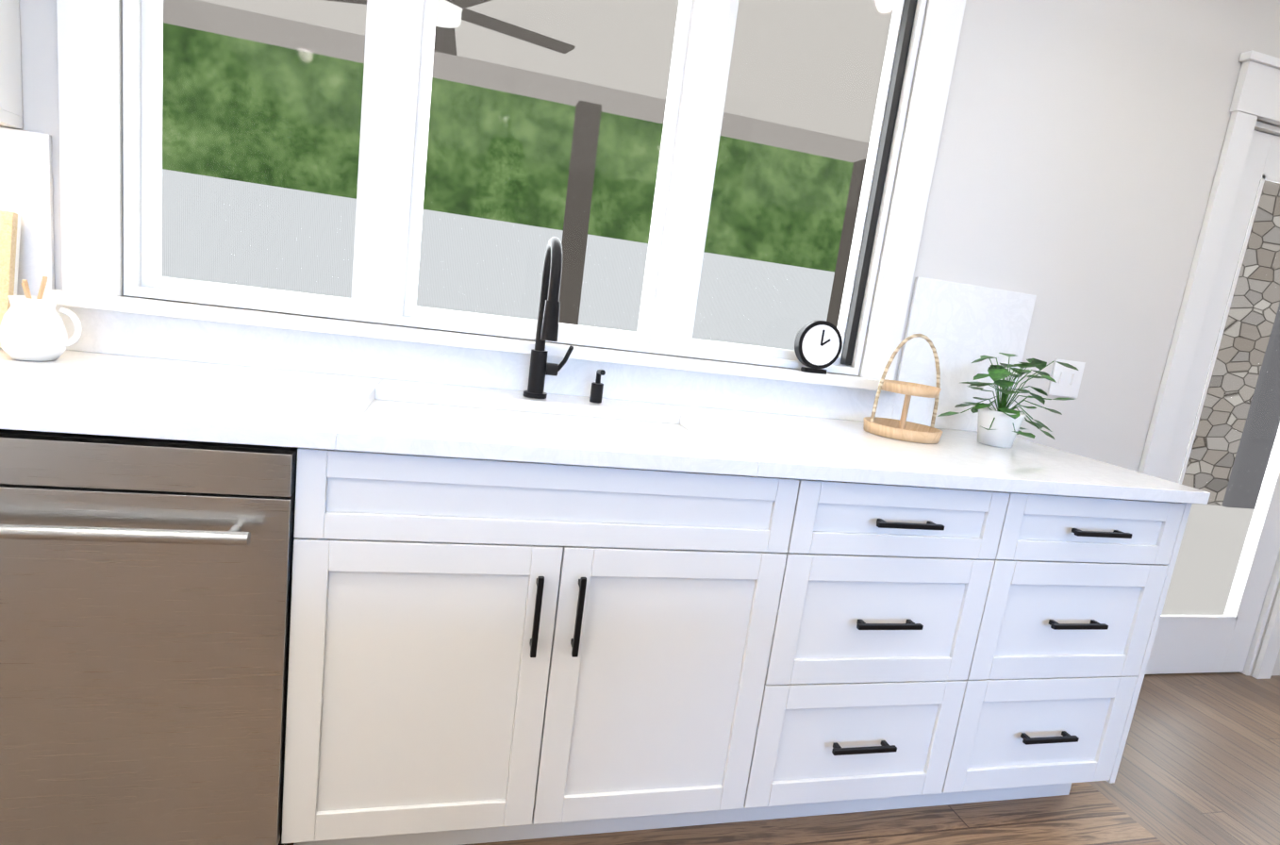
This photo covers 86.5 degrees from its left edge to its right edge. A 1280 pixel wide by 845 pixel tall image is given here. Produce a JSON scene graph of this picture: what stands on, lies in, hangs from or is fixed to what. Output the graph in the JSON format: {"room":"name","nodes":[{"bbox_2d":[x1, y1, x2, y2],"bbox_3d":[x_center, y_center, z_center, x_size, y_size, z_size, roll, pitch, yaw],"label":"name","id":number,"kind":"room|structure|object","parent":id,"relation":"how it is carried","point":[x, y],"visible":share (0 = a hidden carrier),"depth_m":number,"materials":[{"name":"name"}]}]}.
{"room":"kitchen","nodes":[
{"label":"kitchen","id":0,"kind":"room"},
{"bbox_2d":[0,0,1279,676],"bbox_3d":[1.383,-0.412,2.292,8.430,2.740,0.150,5,10,-15],"label":"wall","id":1,"kind":"structure","parent":0,"point":[1079,149],"depth_m":2.14,"materials":[{"name":"white paint"}]},
{"bbox_2d":[0,0,22,124],"bbox_3d":[-1.435,-1.143,1.165,0.437,1.025,0.329,5,10,-15],"label":"upper cabinet","id":2,"kind":"object","parent":1,"relation":"attached to","point":[10,97],"depth_m":1.41,"materials":[{"name":"white wood"}]},
{"bbox_2d":[42,0,966,391],"bbox_3d":[-0.183,-0.936,1.749,2.200,1.515,0.207,5,10,-15],"label":"kitchen window","id":3,"kind":"structure","parent":1,"relation":"in","point":[397,70],"depth_m":1.74,"materials":[{"name":"white wood"}]},
{"bbox_2d":[794,320,842,374],"bbox_3d":[0.520,-0.221,1.988,0.140,0.152,0.032,5,10,-15],"label":"clock","id":4,"kind":"object","parent":3,"relation":"on","point":[818,345],"visible":1,"depth_m":1.97,"materials":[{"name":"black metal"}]},
{"bbox_2d":[0,126,1036,432],"bbox_3d":[-0.714,-0.349,1.681,4.056,0.467,0.012,5,10,-15],"label":"backsplash","id":5,"kind":"structure","parent":1,"relation":"attached to","point":[964,323],"depth_m":1.83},
{"bbox_2d":[1047,358,1085,398],"bbox_3d":[1.425,-0.147,2.271,0.120,0.120,0.012,5,10,-15],"label":"switch plate","id":6,"kind":"object","parent":1,"relation":"attached to","point":[1068,381],"visible":0.98,"depth_m":2.27,"materials":[{"name":"white plastic"}]},
{"bbox_2d":[1137,49,1279,679],"bbox_3d":[2.250,-0.078,2.560,0.980,2.215,0.188,5,10,-15],"label":"back door","id":7,"kind":"structure","parent":1,"relation":"in","point":[1229,640],"depth_m":2.42,"materials":[{"name":"white wood"}]},
{"bbox_2d":[286,671,1279,844],"bbox_3d":[2.233,1.792,-1.480,8.730,0.060,8.600,5,10,-15],"label":"floor","id":8,"kind":"structure","parent":0,"point":[1200,763],"depth_m":1.88,"materials":[{"name":"brown wood"}]},
{"bbox_2d":[0,429,298,844],"bbox_3d":[-0.998,0.398,1.384,0.622,0.868,0.659,5,10,-15],"label":"dishwasher","id":9,"kind":"object","parent":8,"relation":"on","point":[145,593],"visible":0.75,"depth_m":1.13,"materials":[{"name":"silver metal"}]},
{"bbox_2d":[281,450,811,844],"bbox_3d":[-0.256,0.441,1.634,0.935,0.885,0.637,5,10,-15],"label":"base cabinet","id":10,"kind":"object","parent":8,"relation":"on","point":[643,598],"depth_m":1.31,"materials":[{"name":"white wood"}]},
{"bbox_2d":[0,347,1210,504],"bbox_3d":[-0.672,-0.042,1.413,4.068,0.030,0.663,5,10,-15],"label":"countertop","id":11,"kind":"structure","parent":10,"relation":"on","point":[79,391],"depth_m":1.37,"materials":[{"name":"white stone"}]},
{"bbox_2d":[0,210,21,347],"bbox_3d":[-1.551,-0.322,1.417,0.410,0.291,0.070,5,10,-15],"label":"cutting board","id":12,"kind":"object","parent":11,"relation":"on","point":[9,234],"visible":0.6,"depth_m":1.46,"materials":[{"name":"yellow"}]},
{"bbox_2d":[0,276,82,361],"bbox_3d":[-1.227,-0.215,1.397,0.138,0.171,0.107,5,10,-15],"label":"ceramic pitcher","id":13,"kind":"object","parent":11,"relation":"on","point":[32,328],"visible":1,"depth_m":1.37,"materials":[{"name":"white ceramic"}]},
{"bbox_2d":[358,394,716,443],"bbox_3d":[-0.228,0.121,1.543,0.784,0.244,0.404,5,10,-15],"label":"sink","id":14,"kind":"object","parent":11,"relation":"in","point":[390,407],"depth_m":1.62,"materials":[{"name":"white ceramic"}]},
{"bbox_2d":[523,236,605,402],"bbox_3d":[-0.157,-0.240,1.666,0.206,0.398,0.220,5,10,-15],"label":"kitchen faucet","id":15,"kind":"object","parent":11,"relation":"on","point":[540,367],"visible":1,"depth_m":1.70,"materials":[{"name":"black metal"}]},
{"bbox_2d":[863,333,942,443],"bbox_3d":[0.747,-0.104,1.883,0.210,0.285,0.210,5,10,-15],"label":"tiered tray","id":16,"kind":"object","parent":11,"relation":"on","point":[903,429],"visible":1,"depth_m":1.86,"materials":[{"name":"brown wood"}]},
{"bbox_2d":[937,352,1078,448],"bbox_3d":[1.049,-0.063,1.946,0.348,0.261,0.305,5,10,-15],"label":"potted plant","id":17,"kind":"object","parent":11,"relation":"on","point":[1000,424],"visible":1,"depth_m":1.92,"materials":[{"name":"green plant"}]},
{"bbox_2d":[750,481,1022,820],"bbox_3d":[0.416,0.496,1.817,0.579,0.885,0.637,5,10,-15],"label":"base cabinet","id":18,"kind":"object","parent":8,"relation":"on","point":[892,604],"depth_m":1.52,"materials":[{"name":"white wood"}]},
{"bbox_2d":[950,496,1192,804],"bbox_3d":[0.953,0.539,1.964,0.539,0.885,0.637,5,10,-15],"label":"base cabinet","id":19,"kind":"object","parent":8,"relation":"on","point":[1084,587],"depth_m":1.66,"materials":[{"name":"white wood"}]},
{"label":"outside","id":20,"kind":"structure","parent":0,"visible":0},
{"bbox_2d":[161,0,1279,615],"bbox_3d":[5.532,-4.939,7.053,44.000,13.000,8.630,5,10,-15],"label":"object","id":21,"kind":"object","parent":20,"point":[820,87],"depth_m":6.56,"materials":[{"name":"green plant"}]}
]}

